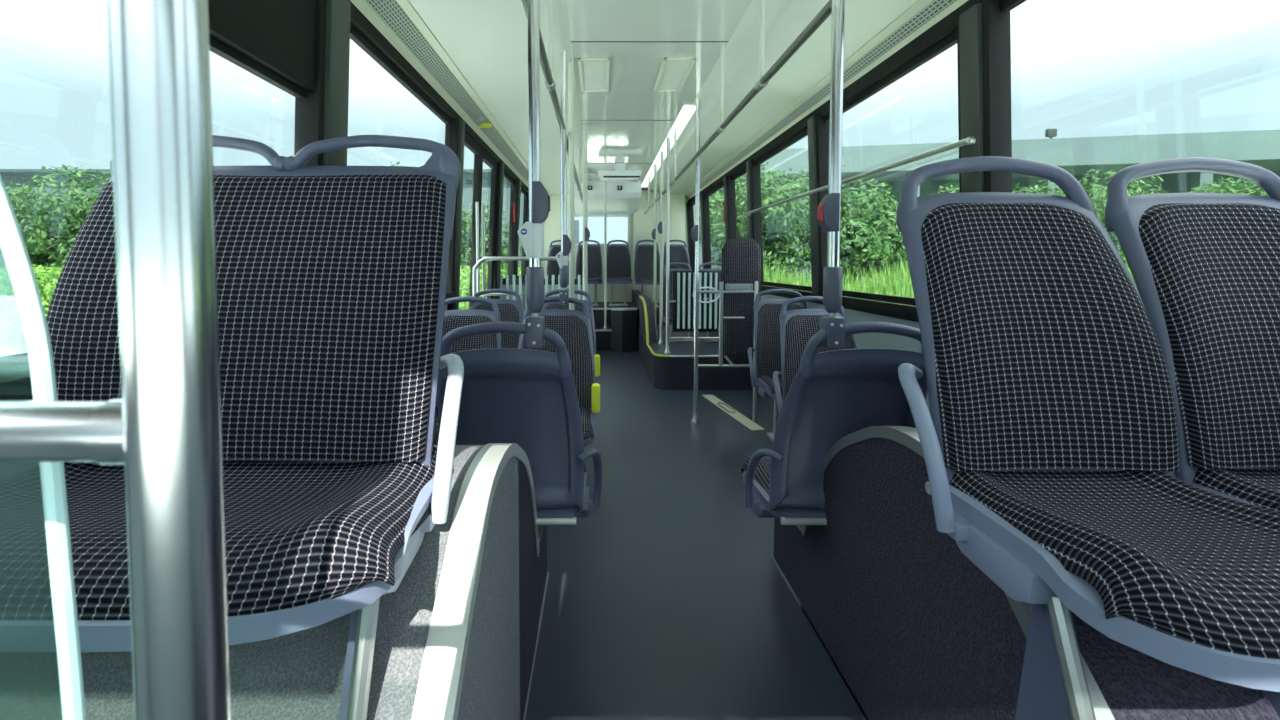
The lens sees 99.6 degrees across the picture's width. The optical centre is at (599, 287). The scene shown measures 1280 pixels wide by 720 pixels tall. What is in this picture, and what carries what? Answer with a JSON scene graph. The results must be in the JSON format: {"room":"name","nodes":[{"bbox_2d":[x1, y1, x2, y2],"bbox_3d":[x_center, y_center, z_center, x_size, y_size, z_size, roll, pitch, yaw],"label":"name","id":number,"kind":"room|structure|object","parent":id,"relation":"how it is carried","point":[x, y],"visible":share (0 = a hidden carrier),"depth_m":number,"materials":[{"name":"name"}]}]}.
{"room":"transit interior","nodes":[
{"label":"transit interior","id":0,"kind":"room"},
{"bbox_2d":[445,285,525,314],"bbox_3d":[-1.102,0.515,4.303,0.104,0.980,9.550,0,3,0],"label":"wall","id":1,"kind":"structure","parent":0,"point":[503,286],"depth_m":6.99,"materials":[{"name":"laminate"}]},
{"bbox_2d":[209,35,305,98],"bbox_3d":[-1.061,-0.258,1.215,0.065,0.815,1.510,0,3,0],"label":"window","id":2,"kind":"structure","parent":1,"relation":"in","point":[216,46],"depth_m":1.61,"materials":[{"name":"black rubber"}]},
{"bbox_2d":[294,0,325,165],"bbox_3d":[-1.035,-0.477,2.010,0.139,1.210,0.220,0,3,0],"label":"trim","id":3,"kind":"structure","parent":1,"relation":"attached to","point":[309,112],"depth_m":1.90,"materials":[{"name":"black plastic"}]},
{"bbox_2d":[81,443,539,719],"bbox_3d":[-0.623,0.753,1.035,0.855,0.823,1.407,0,3,0],"label":"housing","id":4,"kind":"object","parent":1,"relation":"attached to","point":[456,639],"depth_m":0.81,"materials":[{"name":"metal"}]},
{"bbox_2d":[46,135,463,719],"bbox_3d":[-0.647,0.210,0.883,0.810,1.038,0.586,0,3,0],"label":"seat","id":5,"kind":"object","parent":4,"relation":"on","point":[332,280],"visible":0.64,"depth_m":0.96,"materials":[{"name":"fabric"}]},
{"bbox_2d":[63,446,436,619],"bbox_3d":[-0.655,0.330,0.805,0.794,0.088,0.403,0,3,0],"label":"cushion","id":6,"kind":"object","parent":5,"relation":"on","point":[312,532],"depth_m":0.72,"materials":[{"name":"fabric"}]},
{"bbox_2d":[323,0,350,165],"bbox_3d":[-1.023,-0.477,2.010,0.153,1.210,0.150,0,3,0],"label":"trim","id":7,"kind":"structure","parent":1,"relation":"attached to","point":[338,12],"depth_m":1.97,"materials":[{"name":"black plastic"}]},
{"bbox_2d":[350,24,450,147],"bbox_3d":[-1.053,-0.514,2.895,0.081,1.175,1.670,0,3,0],"label":"window","id":8,"kind":"structure","parent":1,"relation":"in","point":[356,36],"depth_m":2.72,"materials":[{"name":"black rubber"}]},
{"bbox_2d":[445,117,458,309],"bbox_3d":[-1.057,-0.068,3.801,0.183,2.190,0.160,0,3,0],"label":"trim","id":9,"kind":"structure","parent":1,"relation":"attached to","point":[454,141],"depth_m":3.71,"materials":[{"name":"black rubber"}]},
{"bbox_2d":[453,119,464,309],"bbox_3d":[-1.045,-0.068,3.801,0.198,2.190,0.090,0,3,0],"label":"trim","id":10,"kind":"structure","parent":1,"relation":"attached to","point":[461,122],"depth_m":3.75,"materials":[{"name":"black plastic"}]},
{"bbox_2d":[464,132,480,308],"bbox_3d":[-1.063,-0.117,4.234,0.134,2.090,0.670,0,3,0],"label":"door","id":11,"kind":"structure","parent":1,"relation":"in","point":[469,142],"depth_m":4.47,"materials":[{"name":"black metal"}]},
{"bbox_2d":[479,148,496,298],"bbox_3d":[-1.063,-0.149,4.933,0.134,2.090,0.670,0,3,0],"label":"door","id":12,"kind":"structure","parent":1,"relation":"in","point":[486,158],"depth_m":5.16,"materials":[{"name":"black metal"}]},
{"bbox_2d":[492,161,500,298],"bbox_3d":[-1.057,-0.138,5.359,0.183,2.190,0.160,0,3,0],"label":"trim","id":13,"kind":"structure","parent":1,"relation":"attached to","point":[499,162],"depth_m":5.26,"materials":[{"name":"black plastic"}]},
{"bbox_2d":[496,162,503,298],"bbox_3d":[-1.045,-0.138,5.359,0.198,2.190,0.090,0,3,0],"label":"trim","id":14,"kind":"structure","parent":1,"relation":"attached to","point":[502,163],"depth_m":5.31,"materials":[{"name":"black plastic"}]},
{"bbox_2d":[507,179,518,278],"bbox_3d":[-1.035,-0.679,6.476,0.139,1.210,0.160,0,3,0],"label":"trim","id":15,"kind":"structure","parent":1,"relation":"attached to","point":[515,199],"depth_m":6.40,"materials":[{"name":"black rubber"}]},
{"bbox_2d":[541,194,694,301],"bbox_3d":[0.240,-0.444,9.014,2.700,2.470,0.050,0,3,0],"label":"wall","id":16,"kind":"structure","parent":0,"point":[552,224],"depth_m":8.98,"materials":[{"name":"white plastic"}]},
{"bbox_2d":[208,0,528,192],"bbox_3d":[-1.020,-1.063,4.231,0.086,0.540,9.550,0,3,0],"label":"trim","id":17,"kind":"structure","parent":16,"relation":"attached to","point":[278,35],"depth_m":1.73,"materials":[{"name":"black plastic"}]},
{"bbox_2d":[350,0,528,187],"bbox_3d":[-0.906,-1.295,4.221,0.088,0.080,9.550,0,3,0],"label":"trim","id":18,"kind":"structure","parent":16,"relation":"attached to","point":[391,12],"depth_m":2.98,"materials":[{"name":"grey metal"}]},
{"bbox_2d":[409,0,588,194],"bbox_3d":[-0.487,-1.369,4.217,0.655,0.117,9.550,0,3,0],"label":"trim","id":19,"kind":"structure","parent":16,"relation":"attached to","point":[487,40],"depth_m":3.02,"materials":[{"name":"white plastic"}]},
{"bbox_2d":[688,0,1002,203],"bbox_3d":[1.497,-1.248,4.223,0.080,0.170,9.550,0,3,0],"label":"trim","id":20,"kind":"structure","parent":16,"relation":"attached to","point":[947,26],"depth_m":2.84,"materials":[{"name":"black rubber"}]},
{"bbox_2d":[592,302,664,326],"bbox_3d":[0.220,0.542,8.398,2.540,0.556,1.270,0,3,0],"label":"floor","id":21,"kind":"structure","parent":0,"point":[598,311],"depth_m":7.78,"materials":[{"name":"silver metal"}]},
{"bbox_2d":[547,240,568,296],"bbox_3d":[-0.620,-0.231,8.223,0.413,1.015,0.629,0,3,0],"label":"seat","id":22,"kind":"object","parent":21,"relation":"on","point":[552,266],"visible":0.26,"depth_m":8.35,"materials":[{"name":"plastic"}]},
{"bbox_2d":[576,240,601,305],"bbox_3d":[-0.170,-0.231,8.223,0.413,1.015,0.629,0,3,0],"label":"seat","id":23,"kind":"object","parent":21,"relation":"on","point":[594,251],"visible":0.67,"depth_m":8.34,"materials":[{"name":"plastic"}]},
{"bbox_2d":[607,240,632,305],"bbox_3d":[0.280,-0.231,8.223,0.413,1.015,0.629,0,3,0],"label":"seat","id":24,"kind":"object","parent":21,"relation":"on","point":[618,256],"visible":0.96,"depth_m":8.34,"materials":[{"name":"fabric"}]},
{"bbox_2d":[634,240,659,306],"bbox_3d":[0.720,-0.217,8.023,0.413,1.015,0.629,0,3,0],"label":"seat","id":25,"kind":"object","parent":21,"relation":"on","point":[644,254],"visible":0.89,"depth_m":8.14,"materials":[{"name":"plastic"}]},
{"bbox_2d":[663,240,689,269],"bbox_3d":[1.160,-0.217,8.023,0.413,1.015,0.629,0,3,0],"label":"seat","id":26,"kind":"object","parent":21,"relation":"on","point":[678,253],"visible":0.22,"depth_m":8.20,"materials":[{"name":"fabric"}]},
{"bbox_2d":[565,0,751,189],"bbox_3d":[0.280,-1.425,4.215,0.960,0.055,9.550,0,3,0],"label":"ceiling","id":27,"kind":"structure","parent":0,"point":[635,67],"depth_m":3.12,"materials":[{"name":"white plastic"}]},
{"bbox_2d":[522,0,582,203],"bbox_3d":[-0.208,-1.116,3.253,0.041,0.476,7.400,0,3,0],"label":"rail","id":28,"kind":"object","parent":27,"relation":"hanging from","point":[546,63],"visible":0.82,"depth_m":2.25,"materials":[{"name":"metal"}]},
{"bbox_2d":[578,58,609,91],"bbox_3d":[-0.035,-1.358,3.472,0.190,0.012,0.600,0,3,0],"label":"ceiling vent","id":29,"kind":"object","parent":27,"relation":"in","point":[594,72],"visible":1,"depth_m":3.43,"materials":[{"name":"white plastic"}]},
{"bbox_2d":[598,163,641,180],"bbox_3d":[0.240,-1.399,6.551,0.520,0.200,0.164,0,3,0],"label":"monitor","id":30,"kind":"object","parent":27,"relation":"attached to","point":[619,174],"visible":1,"depth_m":6.47,"materials":[{"name":"white plastic"}]},
{"bbox_2d":[642,106,695,186],"bbox_3d":[0.698,-1.489,6.339,0.115,0.010,4.400,0,3,0],"label":"light strip","id":31,"kind":"object","parent":27,"relation":"attached to","point":[686,112],"visible":0.64,"depth_m":4.95,"materials":[{"name":"white plastic"}]},
{"bbox_2d":[654,58,695,91],"bbox_3d":[0.470,-1.358,3.472,0.190,0.012,0.600,0,3,0],"label":"ceiling vent","id":32,"kind":"object","parent":27,"relation":"in","point":[674,72],"visible":1,"depth_m":3.44,"materials":[{"name":"white plastic"}]},
{"bbox_2d":[644,0,831,213],"bbox_3d":[0.676,-1.143,3.852,0.041,0.476,8.600,0,3,0],"label":"rail","id":33,"kind":"object","parent":27,"relation":"attached to","point":[825,12],"visible":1,"depth_m":2.25,"materials":[{"name":"metal"}]},
{"bbox_2d":[633,190,684,302],"bbox_3d":[0.965,-0.393,8.876,0.830,2.380,0.170,0,3,0],"label":"wall","id":34,"kind":"structure","parent":0,"point":[643,224],"depth_m":8.76,"materials":[{"name":"white plastic"}]},
{"bbox_2d":[574,180,641,213],"bbox_3d":[0.100,-1.391,8.361,1.000,0.419,1.130,0,3,0],"label":"trim","id":35,"kind":"structure","parent":34,"relation":"attached to","point":[626,200],"depth_m":7.88,"materials":[{"name":"white plastic"}]},
{"bbox_2d":[632,289,656,342],"bbox_3d":[0.565,0.320,7.441,0.111,0.467,3.161,0,3,0],"label":"trim","id":36,"kind":"structure","parent":34,"relation":"attached to","point":[645,312],"depth_m":6.35,"materials":[{"name":"plastic"}]},
{"bbox_2d":[643,0,917,193],"bbox_3d":[1.028,-1.369,4.217,0.655,0.117,9.550,0,3,0],"label":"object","id":37,"kind":"structure","parent":34,"relation":"attached to","point":[785,20],"depth_m":3.19,"materials":[{"name":"white plastic"}]},
{"bbox_2d":[637,324,752,389],"bbox_3d":[1.002,0.713,7.062,0.997,0.334,3.956,0,3,0],"label":"raised platform","id":38,"kind":"structure","parent":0,"point":[674,370],"depth_m":5.11,"materials":[{"name":"plastic"}]},
{"bbox_2d":[653,164,656,334],"bbox_3d":[0.672,-0.465,6.586,0.068,2.079,0.067,0,3,0],"label":"pole","id":39,"kind":"object","parent":38,"relation":"on","point":[655,165],"visible":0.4,"depth_m":6.57,"materials":[{"name":"grey metal"}]},
{"bbox_2d":[658,151,663,343],"bbox_3d":[0.665,-0.431,5.837,0.068,2.079,0.067,0,3,0],"label":"pole","id":40,"kind":"object","parent":38,"relation":"on","point":[660,341],"visible":0.98,"depth_m":5.83,"materials":[{"name":"grey metal"}]},
{"bbox_2d":[664,137,670,352],"bbox_3d":[0.655,-0.402,5.207,0.068,2.079,0.067,0,3,0],"label":"pole","id":41,"kind":"object","parent":38,"relation":"on","point":[667,349],"visible":0.98,"depth_m":5.20,"materials":[{"name":"grey metal"}]},
{"bbox_2d":[669,271,718,338],"bbox_3d":[0.917,0.171,5.270,0.525,0.671,0.066,0,3,0],"label":"guard","id":42,"kind":"object","parent":41,"relation":"attached to","point":[683,282],"visible":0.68,"depth_m":5.27,"materials":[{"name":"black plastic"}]},
{"bbox_2d":[663,262,693,341],"bbox_3d":[0.900,0.158,6.038,0.402,0.885,0.629,0,3,0],"label":"seat","id":43,"kind":"object","parent":38,"relation":"on","point":[672,263],"visible":0.3,"depth_m":6.16,"materials":[{"name":"plastic"}]},
{"bbox_2d":[525,350,865,719],"bbox_3d":[0.240,1.035,4.326,2.780,0.060,9.550,0,3,0],"label":"floor","id":44,"kind":"structure","parent":0,"point":[670,600],"depth_m":1.98,"materials":[{"name":"plastic"}]},
{"bbox_2d":[0,176,85,719],"bbox_3d":[-0.669,0.434,0.355,0.702,1.500,0.036,0,3,0],"label":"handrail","id":45,"kind":"object","parent":44,"relation":"on","point":[41,677],"visible":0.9,"depth_m":0.34,"materials":[{"name":"clear glass"}]},
{"bbox_2d":[0,0,230,719],"bbox_3d":[-0.606,-0.012,0.270,0.820,2.400,0.039,0,3,0],"label":"chrome pole","id":46,"kind":"object","parent":44,"relation":"on","point":[165,427],"visible":1,"depth_m":0.26,"materials":[{"name":"metal"}]},
{"bbox_2d":[434,296,501,444],"bbox_3d":[-0.755,0.568,2.803,0.444,1.010,0.629,0,3,0],"label":"seat","id":47,"kind":"object","parent":44,"relation":"on","point":[453,319],"visible":0.17,"depth_m":3.02,"materials":[{"name":"fabric"}]},
{"bbox_2d":[470,289,522,347],"bbox_3d":[-0.760,0.527,3.702,0.444,1.010,0.629,0,3,0],"label":"seat","id":48,"kind":"object","parent":44,"relation":"on","point":[510,310],"visible":0.18,"depth_m":3.92,"materials":[{"name":"fabric"}]},
{"bbox_2d":[472,256,568,295],"bbox_3d":[-0.611,0.368,4.321,0.813,1.232,0.032,0,3,0],"label":"guard","id":49,"kind":"object","parent":44,"relation":"on","point":[498,258],"visible":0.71,"depth_m":4.29,"materials":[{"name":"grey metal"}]},
{"bbox_2d":[499,271,581,305],"bbox_3d":[-0.585,0.392,5.484,0.882,1.120,0.050,0,3,0],"label":"guard","id":50,"kind":"object","parent":44,"relation":"on","point":[507,281],"visible":0.19,"depth_m":5.45,"materials":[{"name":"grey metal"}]},
{"bbox_2d":[538,525,546,624],"bbox_3d":[-0.625,0.972,1.878,0.850,0.287,0.384,0,3,0],"label":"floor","id":51,"kind":"structure","parent":44,"relation":"on","point":[542,529],"depth_m":1.87,"materials":[{"name":"grey rubber"}]},
{"bbox_2d":[438,322,601,524],"bbox_3d":[-0.247,0.460,1.833,0.518,0.755,0.638,0,3,0],"label":"seat","id":52,"kind":"object","parent":51,"relation":"on","point":[528,398],"visible":0.66,"depth_m":1.62,"materials":[{"name":"plastic"}]},
{"bbox_2d":[525,0,544,347],"bbox_3d":[-0.183,-0.552,1.495,0.052,1.442,0.063,0,3,0],"label":"pole","id":53,"kind":"object","parent":52,"relation":"attached to","point":[534,324],"visible":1,"depth_m":1.49,"materials":[{"name":"metal"}]},
{"bbox_2d":[518,222,542,257],"bbox_3d":[-0.193,-0.133,1.511,0.068,0.100,0.056,0,3,0],"label":"card reader","id":54,"kind":"object","parent":53,"relation":"attached to","point":[530,234],"visible":0.98,"depth_m":1.49,"materials":[{"name":"white plastic"}]},
{"bbox_2d":[532,181,549,222],"bbox_3d":[-0.164,-0.236,1.508,0.047,0.115,0.046,0,3,0],"label":"bell","id":55,"kind":"object","parent":53,"relation":"attached to","point":[540,197],"visible":0.93,"depth_m":1.49,"materials":[{"name":"black plastic"}]},
{"bbox_2d":[517,296,599,446],"bbox_3d":[-0.232,0.568,2.804,0.473,1.010,0.636,0,3,0],"label":"seat","id":56,"kind":"object","parent":44,"relation":"on","point":[574,327],"visible":0.31,"depth_m":2.96,"materials":[{"name":"plastic"}]},
{"bbox_2d":[559,50,568,304],"bbox_3d":[-0.205,-0.623,3.038,0.052,1.442,0.063,0,3,0],"label":"pole","id":57,"kind":"object","parent":56,"relation":"attached to","point":[563,272],"visible":0.91,"depth_m":3.03,"materials":[{"name":"metal"}]},
{"bbox_2d":[580,408,593,439],"bbox_3d":[-0.245,0.673,2.732,0.431,0.088,0.462,0,3,0],"label":"cushion","id":58,"kind":"object","parent":56,"relation":"on","point":[587,414],"depth_m":2.63,"materials":[{"name":"fabric"}]},
{"bbox_2d":[568,58,573,309],"bbox_3d":[-0.170,-0.149,3.237,0.068,2.405,0.067,0,3,0],"label":"pole","id":59,"kind":"object","parent":44,"relation":"on","point":[571,61],"visible":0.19,"depth_m":3.20,"materials":[{"name":"grey metal"}]},
{"bbox_2d":[542,289,599,382],"bbox_3d":[-0.232,0.527,3.703,0.473,1.010,0.636,0,3,0],"label":"seat","id":60,"kind":"object","parent":44,"relation":"on","point":[548,305],"visible":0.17,"depth_m":3.92,"materials":[{"name":"plastic"}]},
{"bbox_2d":[583,123,587,300],"bbox_3d":[-0.130,-0.218,4.745,0.068,2.405,0.067,0,3,0],"label":"pole","id":61,"kind":"object","parent":44,"relation":"on","point":[585,126],"visible":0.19,"depth_m":4.71,"materials":[{"name":"grey metal"}]},
{"bbox_2d":[595,327,611,349],"bbox_3d":[-0.045,0.713,7.608,0.410,0.285,0.365,0,3,0],"label":"step","id":62,"kind":"structure","parent":44,"relation":"on","point":[603,336],"depth_m":7.44,"materials":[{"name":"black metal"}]},
{"bbox_2d":[603,181,607,328],"bbox_3d":[0.075,-0.485,7.536,0.068,2.125,0.067,0,3,0],"label":"pole","id":63,"kind":"object","parent":62,"relation":"on","point":[605,182],"visible":0.9,"depth_m":7.53,"materials":[{"name":"grey metal"}]},
{"bbox_2d":[611,307,637,351],"bbox_3d":[0.340,0.572,7.520,0.370,0.575,0.547,0,3,0],"label":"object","id":64,"kind":"structure","parent":44,"relation":"on","point":[623,319],"depth_m":7.30,"materials":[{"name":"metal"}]},
{"bbox_2d":[691,98,699,423],"bbox_3d":[0.720,-0.185,4.016,0.068,2.405,0.067,0,3,0],"label":"pole","id":65,"kind":"object","parent":44,"relation":"on","point":[695,419],"visible":1,"depth_m":4.01,"materials":[{"name":"metal"}]},
{"bbox_2d":[698,238,760,422],"bbox_3d":[1.000,0.310,4.187,0.560,1.400,0.327,0,3,0],"label":"seat","id":66,"kind":"object","parent":44,"relation":"on","point":[740,283],"visible":0.91,"depth_m":4.27,"materials":[{"name":"fabric"}]},
{"bbox_2d":[702,395,764,430],"bbox_3d":[1.056,0.998,4.391,0.100,0.014,1.040,0,3,-9],"label":"floor marking","id":67,"kind":"structure","parent":44,"relation":"on","point":[741,418],"depth_m":4.29,"materials":[{"name":"beige plastic"}]},
{"bbox_2d":[748,289,806,441],"bbox_3d":[1.282,0.529,3.672,0.502,1.010,0.636,0,3,0],"label":"seat","id":68,"kind":"object","parent":44,"relation":"on","point":[767,344],"visible":0.46,"depth_m":3.79,"materials":[{"name":"plastic"}]},
{"bbox_2d":[759,374,782,394],"bbox_3d":[1.310,0.633,3.601,0.431,0.088,0.462,0,3,0],"label":"cushion","id":69,"kind":"object","parent":68,"relation":"on","point":[766,383],"depth_m":3.59,"materials":[{"name":"fabric"}]},
{"bbox_2d":[774,518,801,602],"bbox_3d":[1.115,0.972,1.998,0.830,0.277,0.364,0,3,0],"label":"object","id":70,"kind":"structure","parent":44,"relation":"on","point":[787,538],"depth_m":1.99,"materials":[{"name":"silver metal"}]},
{"bbox_2d":[741,322,927,524],"bbox_3d":[0.737,0.460,1.833,0.518,0.755,0.638,0,3,0],"label":"seat","id":71,"kind":"object","parent":70,"relation":"on","point":[833,395],"visible":0.56,"depth_m":1.63,"materials":[{"name":"plastic"}]},
{"bbox_2d":[741,454,795,511],"bbox_3d":[0.765,0.680,1.920,0.446,0.088,0.462,0,3,0],"label":"cushion","id":72,"kind":"object","parent":71,"relation":"on","point":[768,498],"depth_m":1.79,"materials":[{"name":"fabric"}]},
{"bbox_2d":[820,0,844,347],"bbox_3d":[0.656,-0.552,1.495,0.052,1.442,0.063,0,3,0],"label":"pole","id":73,"kind":"object","parent":71,"relation":"attached to","point":[834,326],"visible":0.98,"depth_m":1.50,"materials":[{"name":"metal"}]},
{"bbox_2d":[817,193,839,231],"bbox_3d":[0.636,-0.209,1.509,0.047,0.105,0.046,0,3,0],"label":"bell","id":74,"kind":"object","parent":73,"relation":"attached to","point":[828,211],"visible":0.95,"depth_m":1.49,"materials":[{"name":"grey plastic"}]},
{"bbox_2d":[773,296,856,415],"bbox_3d":[1.192,0.567,2.833,0.502,1.010,0.636,0,3,0],"label":"seat","id":75,"kind":"object","parent":44,"relation":"on","point":[797,327],"visible":0.22,"depth_m":3.01,"materials":[{"name":"plastic"}]},
{"bbox_2d":[718,294,929,411],"bbox_3d":[1.582,0.515,4.303,0.104,0.980,9.550,0,3,0],"label":"wall","id":76,"kind":"structure","parent":0,"point":[862,340],"depth_m":2.99,"materials":[{"name":"plastic"}]},
{"bbox_2d":[702,193,710,268],"bbox_3d":[1.516,-0.736,7.715,0.137,1.210,0.180,0,3,0],"label":"trim","id":77,"kind":"structure","parent":76,"relation":"attached to","point":[706,216],"depth_m":7.62,"materials":[{"name":"black plastic"}]},
{"bbox_2d":[727,176,736,238],"bbox_3d":[1.516,-0.669,6.246,0.137,1.210,0.180,0,3,0],"label":"trim","id":78,"kind":"structure","parent":76,"relation":"attached to","point":[730,184],"depth_m":6.15,"materials":[{"name":"black plastic"}]},
{"bbox_2d":[750,159,763,280],"bbox_3d":[1.516,-0.625,5.277,0.137,1.210,0.180,0,3,0],"label":"trim","id":79,"kind":"structure","parent":76,"relation":"attached to","point":[755,169],"depth_m":5.18,"materials":[{"name":"black rubber"}]},
{"bbox_2d":[756,128,811,291],"bbox_3d":[1.533,-0.584,4.493,0.081,1.180,1.470,0,3,0],"label":"window","id":80,"kind":"structure","parent":76,"relation":"in","point":[804,133],"depth_m":4.42,"materials":[{"name":"black plastic"}]},
{"bbox_2d":[807,116,819,294],"bbox_3d":[1.505,-0.554,3.709,0.148,1.210,0.110,0,3,0],"label":"trim","id":81,"kind":"structure","parent":76,"relation":"attached to","point":[811,123],"depth_m":3.68,"materials":[{"name":"black plastic"}]},
{"bbox_2d":[815,114,829,293],"bbox_3d":[1.516,-0.554,3.709,0.137,1.210,0.180,0,3,0],"label":"trim","id":82,"kind":"structure","parent":76,"relation":"attached to","point":[822,128],"depth_m":3.61,"materials":[{"name":"black rubber"}]},
{"bbox_2d":[761,285,918,321],"bbox_3d":[1.516,0.050,4.282,0.033,0.072,9.550,0,3,0],"label":"trim","id":83,"kind":"structure","parent":76,"relation":"attached to","point":[901,311],"depth_m":2.98,"materials":[{"name":"black rubber"}]},
{"bbox_2d":[744,31,975,305],"bbox_3d":[1.488,-0.548,3.684,0.172,1.180,3.190,0,3,0],"label":"window","id":84,"kind":"structure","parent":76,"relation":"in","point":[951,40],"depth_m":2.75,"materials":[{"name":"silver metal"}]},
{"bbox_2d":[959,3,983,192],"bbox_3d":[1.505,-0.482,2.130,0.148,1.210,0.110,0,3,0],"label":"trim","id":85,"kind":"structure","parent":76,"relation":"attached to","point":[970,21],"depth_m":2.10,"materials":[{"name":"black plastic"}]},
{"bbox_2d":[957,0,1011,192],"bbox_3d":[1.516,-0.482,2.130,0.137,1.210,0.180,0,3,0],"label":"trim","id":86,"kind":"structure","parent":76,"relation":"attached to","point":[996,32],"depth_m":2.03,"materials":[{"name":"black plastic"}]},
{"bbox_2d":[800,426,1279,719],"bbox_3d":[1.113,0.747,1.165,0.835,0.823,1.407,0,3,0],"label":"wheel housing","id":87,"kind":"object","parent":76,"relation":"attached to","point":[915,630],"depth_m":1.18,"materials":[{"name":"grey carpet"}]},
{"bbox_2d":[896,156,1279,719],"bbox_3d":[0.797,0.243,0.869,0.506,1.014,0.637,0,3,0],"label":"seat","id":88,"kind":"object","parent":87,"relation":"on","point":[1048,437],"visible":1,"depth_m":0.96,"materials":[{"name":"fabric"}]},
{"bbox_2d":[926,470,1279,658],"bbox_3d":[0.823,0.350,0.795,0.435,0.088,0.452,0,3,0],"label":"cushion","id":89,"kind":"object","parent":88,"relation":"on","point":[1167,565],"depth_m":0.72,"materials":[{"name":"fabric"}]},
{"bbox_2d":[1104,157,1279,511],"bbox_3d":[1.268,0.242,0.879,0.448,1.014,0.624,0,3,0],"label":"seat","id":90,"kind":"object","parent":87,"relation":"on","point":[1204,267],"visible":0.94,"depth_m":1.02,"materials":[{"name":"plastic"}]},
{"bbox_2d":[1174,468,1279,511],"bbox_3d":[1.268,0.350,0.805,0.435,0.088,0.452,0,3,0],"label":"cushion","id":91,"kind":"object","parent":90,"relation":"on","point":[1260,487],"depth_m":0.95,"materials":[{"name":"fabric"}]},
{"bbox_3d":[0.240,-0.011,-0.526,2.700,2.470,0.050,0,3,0],"label":"wall","id":92,"kind":"structure","parent":0,"visible":0},
{"bbox_2d":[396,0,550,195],"bbox_3d":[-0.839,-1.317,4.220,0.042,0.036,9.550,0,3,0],"label":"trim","id":93,"kind":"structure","parent":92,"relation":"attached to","point":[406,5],"depth_m":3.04,"materials":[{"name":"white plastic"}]},
{"bbox_2d":[684,0,967,199],"bbox_3d":[1.423,-1.289,4.221,0.043,0.068,9.550,0,3,0],"label":"trim","id":94,"kind":"structure","parent":92,"relation":"attached to","point":[935,7],"depth_m":2.97,"materials":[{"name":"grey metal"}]},
{"label":"outside","id":95,"kind":"structure","parent":0,"visible":0},
{"bbox_3d":[0.000,0.864,17.557,120.000,0.200,85.000,0,3,0],"label":"ground","id":96,"kind":"structure","parent":95,"visible":0},
{"bbox_2d":[0,169,578,277],"bbox_3d":[-29.000,-3.340,31.881,56.000,6.900,13.600,0,3,0],"label":"building","id":97,"kind":"structure","parent":96,"relation":"on","point":[20,176],"depth_m":25.80,"materials":[{"name":"metal"}]},
{"bbox_2d":[699,130,1279,281],"bbox_3d":[34.304,-2.646,22.674,62.201,6.350,10.000,1,3,11],"label":"building","id":98,"kind":"structure","parent":96,"relation":"on","point":[1077,156],"depth_m":21.00,"materials":[{"name":"metal"}]},
{"bbox_3d":[-30.800,0.942,12.756,58.400,0.080,6.600,0,3,0],"label":"bed","id":99,"kind":"object","parent":96,"relation":"on","visible":0},
{"bbox_2d":[4,179,71,269],"bbox_3d":[-14.075,-0.790,12.928,2.820,3.433,3.098,0,3,7],"label":"tree","id":100,"kind":"object","parent":99,"relation":"on","point":[38,260],"visible":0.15,"depth_m":12.72,"materials":[{"name":"green plant"}]},
{"bbox_2d":[32,263,63,316],"bbox_3d":[-10.496,0.310,10.579,3.450,1.606,1.974,0,3,0],"label":"hedge","id":101,"kind":"object","parent":99,"relation":"on","point":[46,279],"visible":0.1,"depth_m":9.80,"materials":[{"name":"green plant"}]},
{"bbox_2d":[15,164,110,267],"bbox_3d":[-11.747,-1.002,13.376,3.090,3.840,4.174,1,3,20],"label":"bush","id":102,"kind":"object","parent":99,"relation":"on","point":[67,213],"visible":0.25,"depth_m":11.98,"materials":[{"name":"green plant"}]},
{"bbox_2d":[459,262,507,309],"bbox_3d":[-3.496,0.310,10.579,3.450,1.606,1.974,0,3,0],"label":"hedge","id":103,"kind":"object","parent":99,"relation":"on","point":[464,290],"visible":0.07,"depth_m":9.80,"materials":[{"name":"green plant"}]},
{"bbox_2d":[460,201,521,273],"bbox_3d":[-3.262,-0.616,13.532,3.039,3.032,2.576,1,3,27],"label":"tree","id":104,"kind":"object","parent":99,"relation":"on","point":[466,232],"visible":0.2,"depth_m":12.89,"materials":[{"name":"green plant"}]},
{"bbox_3d":[30.900,0.963,12.306,58.200,0.080,15.500,0,3,0],"label":"bed","id":105,"kind":"object","parent":96,"relation":"on","visible":0},
{"bbox_2d":[699,162,854,279],"bbox_3d":[3.700,-0.922,12.065,4.129,3.799,3.057,-1,3,-27],"label":"bushes","id":106,"kind":"object","parent":105,"relation":"on","point":[786,220],"visible":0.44,"depth_m":11.27,"materials":[{"name":"green plant"}]},
{"bbox_2d":[800,175,906,286],"bbox_3d":[5.958,-0.711,12.057,2.850,3.355,3.363,1,3,24],"label":"bush","id":107,"kind":"object","parent":105,"relation":"on","point":[876,234],"visible":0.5,"depth_m":11.16,"materials":[{"name":"green plant"}]},
{"bbox_2d":[763,253,1138,305],"bbox_3d":[9.073,0.277,8.014,14.685,1.720,6.151,0,3,0],"label":"grass","id":108,"kind":"structure","parent":105,"relation":"on","point":[902,287],"depth_m":8.09,"materials":[{"name":"green plant"}]},
{"bbox_2d":[1018,169,1167,278],"bbox_3d":[10.365,-0.779,11.984,2.830,3.517,3.823,1,3,20],"label":"tree","id":109,"kind":"object","parent":105,"relation":"on","point":[1099,212],"visible":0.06,"depth_m":10.76,"materials":[{"name":"green plant"}]},
{"bbox_2d":[1188,177,1268,196],"bbox_3d":[15.151,-0.810,12.341,2.898,3.527,3.183,-2,3,-36],"label":"tree","id":110,"kind":"object","parent":105,"relation":"on","point":[1253,190],"visible":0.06,"depth_m":12.35,"materials":[{"name":"green plant"}]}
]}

